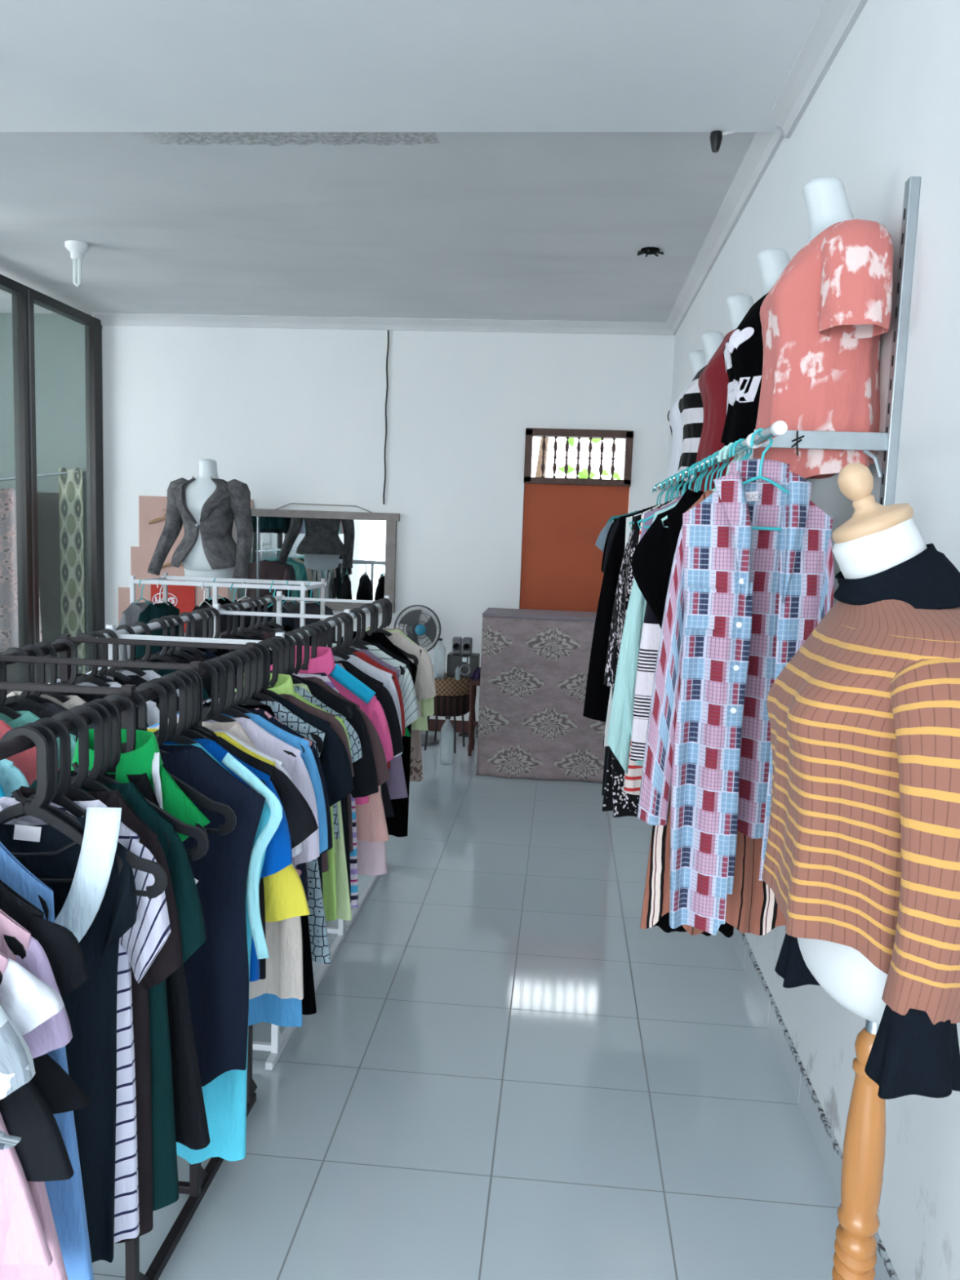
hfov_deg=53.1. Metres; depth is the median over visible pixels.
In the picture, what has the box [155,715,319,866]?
shirt
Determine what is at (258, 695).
clothes hanger
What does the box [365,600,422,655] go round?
clothes hanger
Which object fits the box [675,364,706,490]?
banded top
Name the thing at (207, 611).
clothes hanger
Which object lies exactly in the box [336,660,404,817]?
shirt
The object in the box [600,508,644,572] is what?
shirt
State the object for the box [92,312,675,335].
trim
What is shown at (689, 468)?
clothes hanger
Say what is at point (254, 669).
clothes hanger
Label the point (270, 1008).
dress
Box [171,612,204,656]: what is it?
clothes hanger
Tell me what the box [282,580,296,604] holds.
clothes hanger
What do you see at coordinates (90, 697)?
shirt
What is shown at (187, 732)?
clothes hanger
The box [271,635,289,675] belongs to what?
clothes hanger
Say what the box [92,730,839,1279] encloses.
floor
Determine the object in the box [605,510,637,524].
shirt
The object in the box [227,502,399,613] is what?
wall mirror
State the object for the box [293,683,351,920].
dress
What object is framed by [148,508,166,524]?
wooden hanger
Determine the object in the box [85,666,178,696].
shirt
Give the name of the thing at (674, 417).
lettered tee
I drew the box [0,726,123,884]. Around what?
clothes hanger
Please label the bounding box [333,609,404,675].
clothes hanger
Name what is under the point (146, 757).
polo shirt
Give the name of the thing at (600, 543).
shirt
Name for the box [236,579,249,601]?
clothes hanger
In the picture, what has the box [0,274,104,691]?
window
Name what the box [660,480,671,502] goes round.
clothes hanger
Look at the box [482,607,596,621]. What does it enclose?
countertop
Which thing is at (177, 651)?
clothes hanger
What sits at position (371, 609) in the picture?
clothes hanger
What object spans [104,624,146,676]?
clothes hanger
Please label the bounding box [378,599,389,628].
clothes hanger
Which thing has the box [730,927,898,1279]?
baseboard
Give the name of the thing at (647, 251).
socket
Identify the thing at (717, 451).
clothes hanger
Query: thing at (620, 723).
tunic
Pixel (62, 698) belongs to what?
clothes hanger
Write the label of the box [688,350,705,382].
bust form
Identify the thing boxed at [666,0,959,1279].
wall
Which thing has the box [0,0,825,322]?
ceiling
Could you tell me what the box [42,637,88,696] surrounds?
clothes hanger
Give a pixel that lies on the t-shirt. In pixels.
(824, 319)
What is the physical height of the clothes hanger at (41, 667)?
0.252 m
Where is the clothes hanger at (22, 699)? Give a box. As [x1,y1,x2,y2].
[1,647,46,711]
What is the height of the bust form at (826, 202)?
0.651 m
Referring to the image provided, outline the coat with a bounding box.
[601,506,653,795]
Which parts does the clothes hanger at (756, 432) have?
arm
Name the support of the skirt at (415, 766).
attached to the rack at (279, 597)
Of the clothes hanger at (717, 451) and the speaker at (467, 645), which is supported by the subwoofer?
the speaker at (467, 645)
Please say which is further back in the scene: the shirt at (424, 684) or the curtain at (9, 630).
the curtain at (9, 630)
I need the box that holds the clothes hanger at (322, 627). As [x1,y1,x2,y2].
[311,622,327,647]
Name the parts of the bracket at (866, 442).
arm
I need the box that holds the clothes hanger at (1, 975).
[0,970,2,984]
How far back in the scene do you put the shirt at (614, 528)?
3.69 m
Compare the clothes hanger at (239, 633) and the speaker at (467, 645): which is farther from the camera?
the speaker at (467, 645)
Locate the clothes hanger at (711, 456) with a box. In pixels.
[642,452,725,528]
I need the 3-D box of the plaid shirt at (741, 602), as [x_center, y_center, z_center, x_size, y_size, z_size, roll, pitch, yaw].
[0.546,0.126,2.064,0.382,1.019,0.148,3,7,5]
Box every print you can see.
[728,327,754,349]
[745,493,761,499]
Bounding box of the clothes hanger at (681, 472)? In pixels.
[677,470,690,494]
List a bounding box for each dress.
[0,807,137,1262]
[0,841,93,1279]
[57,768,210,1150]
[146,712,328,1026]
[158,744,265,1086]
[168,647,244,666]
[172,742,282,1164]
[177,719,303,999]
[202,702,316,1014]
[203,697,331,964]
[220,634,272,656]
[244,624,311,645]
[270,670,358,907]
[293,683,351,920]
[342,631,417,837]
[582,504,658,721]
[601,501,668,811]
[604,500,672,817]
[630,506,674,760]
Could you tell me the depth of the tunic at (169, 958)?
1.51 m
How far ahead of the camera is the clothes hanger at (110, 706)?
1.58 m
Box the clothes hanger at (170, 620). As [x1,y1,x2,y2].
[156,616,219,685]
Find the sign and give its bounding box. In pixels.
[151,584,195,632]
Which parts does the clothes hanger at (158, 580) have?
arm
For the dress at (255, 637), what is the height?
0.579 m
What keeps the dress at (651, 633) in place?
hanging from the clothes hanger at (721, 451)
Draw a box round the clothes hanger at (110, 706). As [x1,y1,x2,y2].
[90,698,121,771]
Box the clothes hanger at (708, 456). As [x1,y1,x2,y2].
[702,455,719,489]
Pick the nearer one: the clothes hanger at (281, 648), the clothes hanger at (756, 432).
the clothes hanger at (756, 432)
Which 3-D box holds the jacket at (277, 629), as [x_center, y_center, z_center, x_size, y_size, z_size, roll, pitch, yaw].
[-0.905,0.254,3.926,0.447,0.613,0.068,2,7,-3]
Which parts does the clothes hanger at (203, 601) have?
arm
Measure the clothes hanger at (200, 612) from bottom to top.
0.233 m
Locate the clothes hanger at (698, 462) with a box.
[692,461,707,490]
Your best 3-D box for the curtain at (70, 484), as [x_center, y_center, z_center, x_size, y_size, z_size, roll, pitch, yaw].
[-3.054,-0.478,7.189,0.193,1.610,0.026,3,7,5]
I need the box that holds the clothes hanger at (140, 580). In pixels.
[134,579,150,604]
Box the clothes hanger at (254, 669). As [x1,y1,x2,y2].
[226,648,324,753]
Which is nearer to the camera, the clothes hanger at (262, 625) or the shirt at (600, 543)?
the clothes hanger at (262, 625)
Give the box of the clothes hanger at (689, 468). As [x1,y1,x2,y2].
[687,463,702,492]
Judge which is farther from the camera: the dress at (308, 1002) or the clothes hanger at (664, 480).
the clothes hanger at (664, 480)
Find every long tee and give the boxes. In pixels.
[29,779,206,1211]
[210,680,378,902]
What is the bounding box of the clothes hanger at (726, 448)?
[661,442,743,527]
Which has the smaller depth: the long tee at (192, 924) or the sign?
the long tee at (192, 924)
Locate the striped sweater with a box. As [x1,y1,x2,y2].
[761,543,959,1099]
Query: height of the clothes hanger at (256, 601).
0.252 m
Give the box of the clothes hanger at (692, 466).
[632,462,705,523]
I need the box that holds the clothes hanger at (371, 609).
[359,604,374,635]
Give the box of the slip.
[652,488,733,937]
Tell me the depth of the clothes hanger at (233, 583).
5.04 m
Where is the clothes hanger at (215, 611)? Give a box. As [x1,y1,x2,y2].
[206,607,220,638]
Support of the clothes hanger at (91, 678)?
hanging from the rack at (200, 1179)
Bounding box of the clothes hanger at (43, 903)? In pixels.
[37,894,48,919]
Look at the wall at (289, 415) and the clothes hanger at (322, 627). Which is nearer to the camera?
the clothes hanger at (322, 627)
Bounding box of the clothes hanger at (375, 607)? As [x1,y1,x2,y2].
[360,603,418,666]
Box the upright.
[879,176,920,505]
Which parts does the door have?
panel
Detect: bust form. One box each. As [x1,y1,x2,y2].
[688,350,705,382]
[690,331,724,490]
[724,293,754,331]
[737,247,790,459]
[801,176,853,245]
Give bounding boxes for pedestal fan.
[393,604,440,746]
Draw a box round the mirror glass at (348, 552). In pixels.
[238,515,386,603]
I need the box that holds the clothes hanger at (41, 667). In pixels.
[13,644,69,711]
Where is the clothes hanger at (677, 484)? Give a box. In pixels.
[666,475,679,500]
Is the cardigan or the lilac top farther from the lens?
the cardigan
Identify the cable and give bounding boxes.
[382,330,389,504]
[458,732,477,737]
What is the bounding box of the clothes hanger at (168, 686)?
[150,677,177,742]
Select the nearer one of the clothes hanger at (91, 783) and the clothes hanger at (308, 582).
the clothes hanger at (91, 783)
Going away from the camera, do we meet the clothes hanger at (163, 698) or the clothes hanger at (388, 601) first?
the clothes hanger at (163, 698)
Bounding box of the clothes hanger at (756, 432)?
[742,428,788,530]
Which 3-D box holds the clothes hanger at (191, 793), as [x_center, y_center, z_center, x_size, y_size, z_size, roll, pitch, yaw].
[-0.620,0.211,1.695,0.393,0.252,0.008,3,7,6]
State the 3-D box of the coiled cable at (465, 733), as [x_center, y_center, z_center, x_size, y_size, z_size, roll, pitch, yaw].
[-0.063,0.694,7.002,0.191,0.020,0.111,3,7,5]
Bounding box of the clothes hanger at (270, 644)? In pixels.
[257,640,279,688]
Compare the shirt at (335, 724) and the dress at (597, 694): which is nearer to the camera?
the shirt at (335, 724)
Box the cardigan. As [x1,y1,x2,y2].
[356,648,408,799]
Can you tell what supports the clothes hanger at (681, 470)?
hanging from the chrome rail
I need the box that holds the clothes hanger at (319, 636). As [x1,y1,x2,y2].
[305,623,322,646]
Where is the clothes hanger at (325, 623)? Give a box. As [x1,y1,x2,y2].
[316,620,378,687]
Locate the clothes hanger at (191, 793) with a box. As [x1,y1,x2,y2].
[133,690,236,835]
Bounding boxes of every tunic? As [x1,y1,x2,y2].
[10,786,182,1244]
[124,668,209,701]
[138,653,236,691]
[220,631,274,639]
[606,502,678,773]
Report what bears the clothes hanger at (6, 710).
hanging from the rack at (200, 1179)
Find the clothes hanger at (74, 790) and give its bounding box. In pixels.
[50,711,153,855]
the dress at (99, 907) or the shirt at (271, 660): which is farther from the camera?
the shirt at (271, 660)
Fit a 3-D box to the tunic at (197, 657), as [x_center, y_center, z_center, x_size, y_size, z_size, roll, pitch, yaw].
[-0.979,0.280,3.069,0.505,0.475,0.065,2,6,0]
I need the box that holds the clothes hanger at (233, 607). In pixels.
[223,603,272,658]
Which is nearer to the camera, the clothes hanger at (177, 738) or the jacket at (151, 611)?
the clothes hanger at (177, 738)
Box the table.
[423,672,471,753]
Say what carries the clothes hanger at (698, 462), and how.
hanging from the chrome rail
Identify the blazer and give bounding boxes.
[147,475,253,583]
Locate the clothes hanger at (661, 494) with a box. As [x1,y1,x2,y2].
[654,482,665,504]
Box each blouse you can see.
[0,783,6,797]
[0,909,72,1279]
[47,679,159,726]
[177,694,353,899]
[235,673,351,920]
[365,628,434,730]
[602,503,662,746]
[692,328,735,492]
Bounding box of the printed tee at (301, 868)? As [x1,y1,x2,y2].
[202,705,333,901]
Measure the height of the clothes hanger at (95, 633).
0.252 m
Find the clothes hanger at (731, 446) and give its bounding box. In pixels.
[728,440,748,460]
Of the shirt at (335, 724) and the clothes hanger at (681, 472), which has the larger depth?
the clothes hanger at (681, 472)
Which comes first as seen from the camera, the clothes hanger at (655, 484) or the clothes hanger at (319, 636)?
the clothes hanger at (319, 636)
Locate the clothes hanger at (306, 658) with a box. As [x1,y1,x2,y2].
[290,628,310,671]
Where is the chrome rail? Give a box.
[653,420,787,491]
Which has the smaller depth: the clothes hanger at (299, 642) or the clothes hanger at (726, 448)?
the clothes hanger at (726, 448)
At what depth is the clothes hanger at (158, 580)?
5.07 m
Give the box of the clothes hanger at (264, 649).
[235,643,284,697]
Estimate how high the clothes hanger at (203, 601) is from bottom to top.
0.210 m
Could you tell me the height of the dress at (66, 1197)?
0.803 m
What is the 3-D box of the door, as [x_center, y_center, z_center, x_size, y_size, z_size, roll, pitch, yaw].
[0.672,-0.391,6.998,0.762,2.238,0.120,3,7,5]
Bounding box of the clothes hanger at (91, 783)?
[68,705,168,848]
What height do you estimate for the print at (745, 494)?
0.010 m
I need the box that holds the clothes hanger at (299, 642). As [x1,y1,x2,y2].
[284,631,306,680]
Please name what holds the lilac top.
hanging from the clothes hanger at (708, 456)
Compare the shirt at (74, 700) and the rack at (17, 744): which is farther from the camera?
the shirt at (74, 700)
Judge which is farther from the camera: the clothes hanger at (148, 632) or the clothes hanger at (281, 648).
the clothes hanger at (148, 632)
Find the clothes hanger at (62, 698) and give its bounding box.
[29,641,70,702]
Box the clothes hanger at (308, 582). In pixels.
[305,582,319,604]
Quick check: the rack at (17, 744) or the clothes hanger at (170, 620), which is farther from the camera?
the clothes hanger at (170, 620)
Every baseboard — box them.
[428,719,478,733]
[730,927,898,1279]
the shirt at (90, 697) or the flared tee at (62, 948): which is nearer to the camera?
the flared tee at (62, 948)
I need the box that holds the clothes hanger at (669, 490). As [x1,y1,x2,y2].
[661,479,673,502]
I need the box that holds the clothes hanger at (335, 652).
[324,616,350,660]
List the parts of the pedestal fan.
blade, blade, blade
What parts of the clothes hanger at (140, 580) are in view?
arm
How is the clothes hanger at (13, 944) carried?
hanging from the rack at (17, 744)
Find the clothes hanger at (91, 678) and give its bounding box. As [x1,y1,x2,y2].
[74,632,110,686]
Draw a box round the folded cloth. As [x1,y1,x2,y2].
[470,666,480,679]
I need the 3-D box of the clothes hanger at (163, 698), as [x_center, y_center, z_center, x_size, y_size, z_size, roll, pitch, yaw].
[-0.612,0.208,1.785,0.393,0.266,0.007,3,7,7]
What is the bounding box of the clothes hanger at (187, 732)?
[153,671,273,782]
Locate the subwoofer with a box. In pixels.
[446,652,479,677]
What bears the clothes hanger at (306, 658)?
hanging from the rack at (278, 1042)
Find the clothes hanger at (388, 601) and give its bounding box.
[381,598,391,626]
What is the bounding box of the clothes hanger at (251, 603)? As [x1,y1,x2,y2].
[234,599,263,636]
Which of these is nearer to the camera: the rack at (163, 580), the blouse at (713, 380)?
the blouse at (713, 380)
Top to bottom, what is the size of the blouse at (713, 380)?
0.561 m
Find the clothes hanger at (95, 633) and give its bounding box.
[87,631,159,709]
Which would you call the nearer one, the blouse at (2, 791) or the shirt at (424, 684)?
the blouse at (2, 791)
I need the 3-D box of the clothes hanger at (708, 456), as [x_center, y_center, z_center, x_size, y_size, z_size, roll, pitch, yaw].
[0.648,-0.413,2.704,0.344,0.210,0.007,3,7,5]
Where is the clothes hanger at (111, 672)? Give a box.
[86,628,132,682]
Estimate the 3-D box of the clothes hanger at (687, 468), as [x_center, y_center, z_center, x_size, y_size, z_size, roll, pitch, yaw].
[0.690,-0.465,3.170,0.384,0.210,0.007,3,7,6]
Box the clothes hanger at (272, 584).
[267,584,282,609]
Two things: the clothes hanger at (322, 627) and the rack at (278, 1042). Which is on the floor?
the rack at (278, 1042)
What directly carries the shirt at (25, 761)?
hanging from the clothes hanger
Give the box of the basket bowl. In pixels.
[433,694,469,716]
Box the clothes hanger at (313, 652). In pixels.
[298,626,316,670]
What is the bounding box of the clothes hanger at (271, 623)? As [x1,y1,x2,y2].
[260,595,284,629]
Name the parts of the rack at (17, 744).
rail, post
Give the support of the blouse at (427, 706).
hanging from the clothes hanger at (384, 602)
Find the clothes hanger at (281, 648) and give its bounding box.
[265,638,284,674]
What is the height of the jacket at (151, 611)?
0.585 m
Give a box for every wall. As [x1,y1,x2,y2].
[0,312,675,721]
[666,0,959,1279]
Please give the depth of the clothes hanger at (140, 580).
5.08 m
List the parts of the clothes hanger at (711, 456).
arm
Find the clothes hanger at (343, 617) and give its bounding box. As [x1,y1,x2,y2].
[331,613,394,679]
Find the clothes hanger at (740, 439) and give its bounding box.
[732,438,752,459]
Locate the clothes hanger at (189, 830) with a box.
[70,702,208,860]
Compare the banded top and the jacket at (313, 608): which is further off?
the jacket at (313, 608)
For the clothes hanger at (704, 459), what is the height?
0.210 m
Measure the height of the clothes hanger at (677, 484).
0.210 m
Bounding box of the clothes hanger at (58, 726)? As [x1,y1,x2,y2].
[14,717,86,818]
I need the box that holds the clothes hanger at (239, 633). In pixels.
[223,601,253,639]
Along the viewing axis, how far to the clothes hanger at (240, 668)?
2.19 m
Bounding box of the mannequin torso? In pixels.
[182,458,233,599]
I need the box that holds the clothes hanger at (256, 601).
[244,598,264,632]
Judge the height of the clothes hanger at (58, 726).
0.233 m
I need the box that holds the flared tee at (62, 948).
[0,879,92,1114]
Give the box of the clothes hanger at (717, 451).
[711,450,728,477]
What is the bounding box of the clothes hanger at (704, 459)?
[637,457,714,528]
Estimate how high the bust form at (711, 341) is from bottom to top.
0.651 m
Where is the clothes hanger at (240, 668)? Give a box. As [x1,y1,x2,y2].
[220,653,312,751]
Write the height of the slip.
1.097 m
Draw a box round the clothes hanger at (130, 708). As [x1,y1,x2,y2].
[102,693,208,853]
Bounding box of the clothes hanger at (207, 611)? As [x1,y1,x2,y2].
[199,608,213,638]
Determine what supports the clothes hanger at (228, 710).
hanging from the rack at (200, 1179)
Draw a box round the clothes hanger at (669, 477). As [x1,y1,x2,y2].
[664,476,676,501]
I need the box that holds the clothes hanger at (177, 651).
[158,614,227,688]
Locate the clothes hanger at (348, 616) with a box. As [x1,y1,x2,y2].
[332,612,398,679]
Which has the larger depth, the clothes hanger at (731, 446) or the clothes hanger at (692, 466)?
the clothes hanger at (692, 466)
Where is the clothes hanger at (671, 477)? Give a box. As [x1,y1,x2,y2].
[670,477,682,498]
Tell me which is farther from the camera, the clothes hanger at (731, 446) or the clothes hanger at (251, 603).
the clothes hanger at (251, 603)
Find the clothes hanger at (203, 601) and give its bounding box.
[198,582,211,607]
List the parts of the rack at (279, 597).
rail, post, rail, post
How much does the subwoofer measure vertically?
0.150 m
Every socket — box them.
[636,246,663,257]
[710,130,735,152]
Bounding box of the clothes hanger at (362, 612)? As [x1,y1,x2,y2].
[342,608,408,667]
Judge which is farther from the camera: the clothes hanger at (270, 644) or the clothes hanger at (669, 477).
the clothes hanger at (669, 477)
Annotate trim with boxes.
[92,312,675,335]
[666,126,785,335]
[768,0,867,137]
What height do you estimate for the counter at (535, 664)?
1.001 m
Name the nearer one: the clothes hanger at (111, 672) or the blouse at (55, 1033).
the blouse at (55, 1033)
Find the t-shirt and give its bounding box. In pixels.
[752,218,893,479]
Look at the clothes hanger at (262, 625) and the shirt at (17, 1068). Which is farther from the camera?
the clothes hanger at (262, 625)
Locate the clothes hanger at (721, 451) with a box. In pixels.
[711,445,737,490]
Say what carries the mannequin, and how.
on the floor
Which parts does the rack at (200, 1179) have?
rail, post, post, rail, post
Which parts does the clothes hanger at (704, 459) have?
arm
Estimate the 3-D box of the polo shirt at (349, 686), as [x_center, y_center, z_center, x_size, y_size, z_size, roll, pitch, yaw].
[-0.523,0.251,2.863,0.540,0.465,0.092,3,7,5]
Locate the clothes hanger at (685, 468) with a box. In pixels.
[628,468,695,524]
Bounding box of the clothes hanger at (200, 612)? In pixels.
[182,609,217,653]
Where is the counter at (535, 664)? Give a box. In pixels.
[475,607,605,782]
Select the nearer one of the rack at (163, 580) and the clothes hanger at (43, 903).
the clothes hanger at (43, 903)
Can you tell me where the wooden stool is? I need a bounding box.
[467,678,479,755]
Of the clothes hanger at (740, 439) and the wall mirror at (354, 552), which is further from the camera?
the wall mirror at (354, 552)
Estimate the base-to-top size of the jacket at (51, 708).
0.695 m
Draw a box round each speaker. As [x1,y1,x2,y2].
[452,636,462,654]
[462,636,472,654]
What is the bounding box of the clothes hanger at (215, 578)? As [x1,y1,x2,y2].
[208,577,225,600]
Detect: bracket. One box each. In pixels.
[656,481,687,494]
[746,429,887,477]
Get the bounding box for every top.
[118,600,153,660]
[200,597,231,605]
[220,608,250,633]
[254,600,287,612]
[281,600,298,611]
[639,496,682,541]
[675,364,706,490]
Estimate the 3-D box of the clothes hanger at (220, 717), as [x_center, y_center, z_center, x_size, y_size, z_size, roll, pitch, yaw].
[-0.584,0.165,2.091,0.393,0.246,0.007,3,7,5]
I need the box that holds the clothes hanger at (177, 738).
[155,674,266,785]
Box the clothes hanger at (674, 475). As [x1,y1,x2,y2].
[671,473,684,498]
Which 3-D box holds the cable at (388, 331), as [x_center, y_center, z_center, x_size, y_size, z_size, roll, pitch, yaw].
[-0.679,-1.603,6.941,0.018,1.236,0.012,3,7,5]
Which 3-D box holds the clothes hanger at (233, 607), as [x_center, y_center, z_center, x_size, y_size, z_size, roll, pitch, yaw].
[-0.927,-0.010,3.536,0.393,0.252,0.008,2,7,-1]
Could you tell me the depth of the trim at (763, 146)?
4.28 m
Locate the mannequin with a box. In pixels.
[797,462,927,1279]
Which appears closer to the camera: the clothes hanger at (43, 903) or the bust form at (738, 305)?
the clothes hanger at (43, 903)
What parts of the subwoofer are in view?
control panel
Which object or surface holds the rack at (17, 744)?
on the floor
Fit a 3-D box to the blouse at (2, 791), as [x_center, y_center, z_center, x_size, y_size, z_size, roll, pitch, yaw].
[-1.096,0.489,1.789,0.482,0.610,0.064,2,7,-3]
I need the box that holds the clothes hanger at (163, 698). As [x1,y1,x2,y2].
[136,680,168,753]
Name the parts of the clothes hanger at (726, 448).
arm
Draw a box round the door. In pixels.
[519,427,633,612]
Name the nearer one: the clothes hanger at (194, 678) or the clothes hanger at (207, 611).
the clothes hanger at (194, 678)
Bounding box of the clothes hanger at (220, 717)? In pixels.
[201,659,296,757]
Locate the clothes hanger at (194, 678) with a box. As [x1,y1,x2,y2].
[175,669,211,735]
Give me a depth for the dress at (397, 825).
3.73 m
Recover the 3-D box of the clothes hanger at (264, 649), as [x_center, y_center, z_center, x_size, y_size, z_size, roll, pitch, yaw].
[-0.557,0.124,2.397,0.393,0.233,0.007,3,7,5]
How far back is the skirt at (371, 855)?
2.99 m
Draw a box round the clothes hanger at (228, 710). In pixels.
[202,656,304,752]
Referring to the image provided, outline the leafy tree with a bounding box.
[534,436,620,479]
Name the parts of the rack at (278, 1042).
post, rail, post, post, rail, post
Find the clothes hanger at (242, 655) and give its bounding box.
[229,650,250,702]
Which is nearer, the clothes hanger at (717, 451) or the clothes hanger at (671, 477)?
the clothes hanger at (717, 451)
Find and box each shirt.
[0,711,76,768]
[0,720,58,786]
[0,759,29,797]
[0,796,170,1243]
[0,951,64,1266]
[0,1004,35,1150]
[0,1079,74,1182]
[6,691,86,709]
[22,690,148,729]
[71,728,209,842]
[76,673,178,711]
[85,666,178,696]
[127,657,219,697]
[146,728,310,922]
[147,726,302,857]
[155,648,236,675]
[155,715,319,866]
[162,738,292,981]
[177,691,354,872]
[204,734,318,979]
[262,653,272,665]
[270,645,393,804]
[302,676,389,852]
[332,640,413,679]
[333,654,402,757]
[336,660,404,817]
[352,651,404,768]
[385,631,435,716]
[595,510,639,551]
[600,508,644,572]
[603,507,648,573]
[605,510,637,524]
[623,497,678,795]
[631,490,703,628]
[637,458,834,935]
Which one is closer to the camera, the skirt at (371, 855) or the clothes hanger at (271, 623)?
the skirt at (371, 855)
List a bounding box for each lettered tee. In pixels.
[666,382,690,499]
[720,292,768,446]
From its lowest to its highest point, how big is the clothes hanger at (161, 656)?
0.233 m
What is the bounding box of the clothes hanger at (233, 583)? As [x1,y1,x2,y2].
[231,582,236,602]
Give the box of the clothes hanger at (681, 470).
[675,470,688,496]
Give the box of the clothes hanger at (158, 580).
[152,580,168,605]
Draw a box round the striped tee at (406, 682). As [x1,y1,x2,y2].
[326,643,418,736]
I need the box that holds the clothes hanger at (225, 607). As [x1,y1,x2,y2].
[220,604,234,639]
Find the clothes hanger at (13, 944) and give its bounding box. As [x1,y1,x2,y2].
[3,934,26,959]
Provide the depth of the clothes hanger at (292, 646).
2.60 m
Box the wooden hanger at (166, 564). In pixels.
[161,562,183,568]
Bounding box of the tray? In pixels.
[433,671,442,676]
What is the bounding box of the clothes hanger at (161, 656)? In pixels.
[142,617,177,662]
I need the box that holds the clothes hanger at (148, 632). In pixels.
[121,621,159,671]
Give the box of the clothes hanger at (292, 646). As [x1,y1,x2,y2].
[284,634,352,719]
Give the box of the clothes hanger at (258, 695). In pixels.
[234,646,325,727]
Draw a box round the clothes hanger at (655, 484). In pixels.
[652,484,662,505]
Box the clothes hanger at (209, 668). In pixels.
[202,662,218,719]
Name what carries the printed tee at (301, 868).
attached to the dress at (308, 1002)
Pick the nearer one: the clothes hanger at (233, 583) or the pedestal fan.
the clothes hanger at (233, 583)
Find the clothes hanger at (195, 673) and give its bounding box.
[177,668,216,735]
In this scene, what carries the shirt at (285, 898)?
hanging from the clothes hanger at (194, 678)
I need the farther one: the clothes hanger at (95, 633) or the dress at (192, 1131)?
the clothes hanger at (95, 633)
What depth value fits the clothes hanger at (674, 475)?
3.51 m
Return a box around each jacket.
[4,702,93,742]
[135,601,179,657]
[185,603,212,637]
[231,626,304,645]
[249,606,295,629]
[288,601,335,644]
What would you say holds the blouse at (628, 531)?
hanging from the clothes hanger at (685, 468)
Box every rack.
[0,633,257,1279]
[0,681,149,1279]
[96,603,352,1070]
[128,572,327,627]
[222,591,391,933]
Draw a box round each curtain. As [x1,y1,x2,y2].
[0,487,42,652]
[58,466,84,674]
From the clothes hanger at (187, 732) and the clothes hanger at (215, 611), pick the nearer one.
the clothes hanger at (187, 732)
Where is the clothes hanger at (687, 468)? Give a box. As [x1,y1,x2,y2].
[629,466,697,528]
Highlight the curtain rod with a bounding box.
[0,469,86,480]
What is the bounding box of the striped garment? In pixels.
[640,489,786,935]
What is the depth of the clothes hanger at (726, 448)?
2.34 m
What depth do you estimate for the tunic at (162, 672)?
2.79 m
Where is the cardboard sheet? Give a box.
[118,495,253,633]
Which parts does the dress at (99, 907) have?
neck trim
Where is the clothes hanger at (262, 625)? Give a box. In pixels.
[247,596,304,645]
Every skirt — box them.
[335,663,386,875]
[355,785,389,842]
[366,626,422,782]
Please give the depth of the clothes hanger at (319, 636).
2.89 m
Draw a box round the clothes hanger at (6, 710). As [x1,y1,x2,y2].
[0,661,22,719]
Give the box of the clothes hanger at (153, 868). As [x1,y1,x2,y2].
[2,722,167,898]
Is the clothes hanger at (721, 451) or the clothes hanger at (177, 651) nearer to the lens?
the clothes hanger at (721, 451)
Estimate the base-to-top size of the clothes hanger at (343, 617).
0.246 m
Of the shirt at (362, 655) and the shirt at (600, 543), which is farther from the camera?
the shirt at (600, 543)
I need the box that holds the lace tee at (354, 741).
[235,686,362,839]
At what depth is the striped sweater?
1.19 m
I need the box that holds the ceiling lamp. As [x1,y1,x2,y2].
[64,240,88,287]
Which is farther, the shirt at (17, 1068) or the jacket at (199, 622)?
the jacket at (199, 622)
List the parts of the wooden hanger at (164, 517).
arm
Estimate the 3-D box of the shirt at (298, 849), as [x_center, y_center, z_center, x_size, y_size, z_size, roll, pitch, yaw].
[-0.603,0.362,1.972,0.490,0.361,0.062,3,7,5]

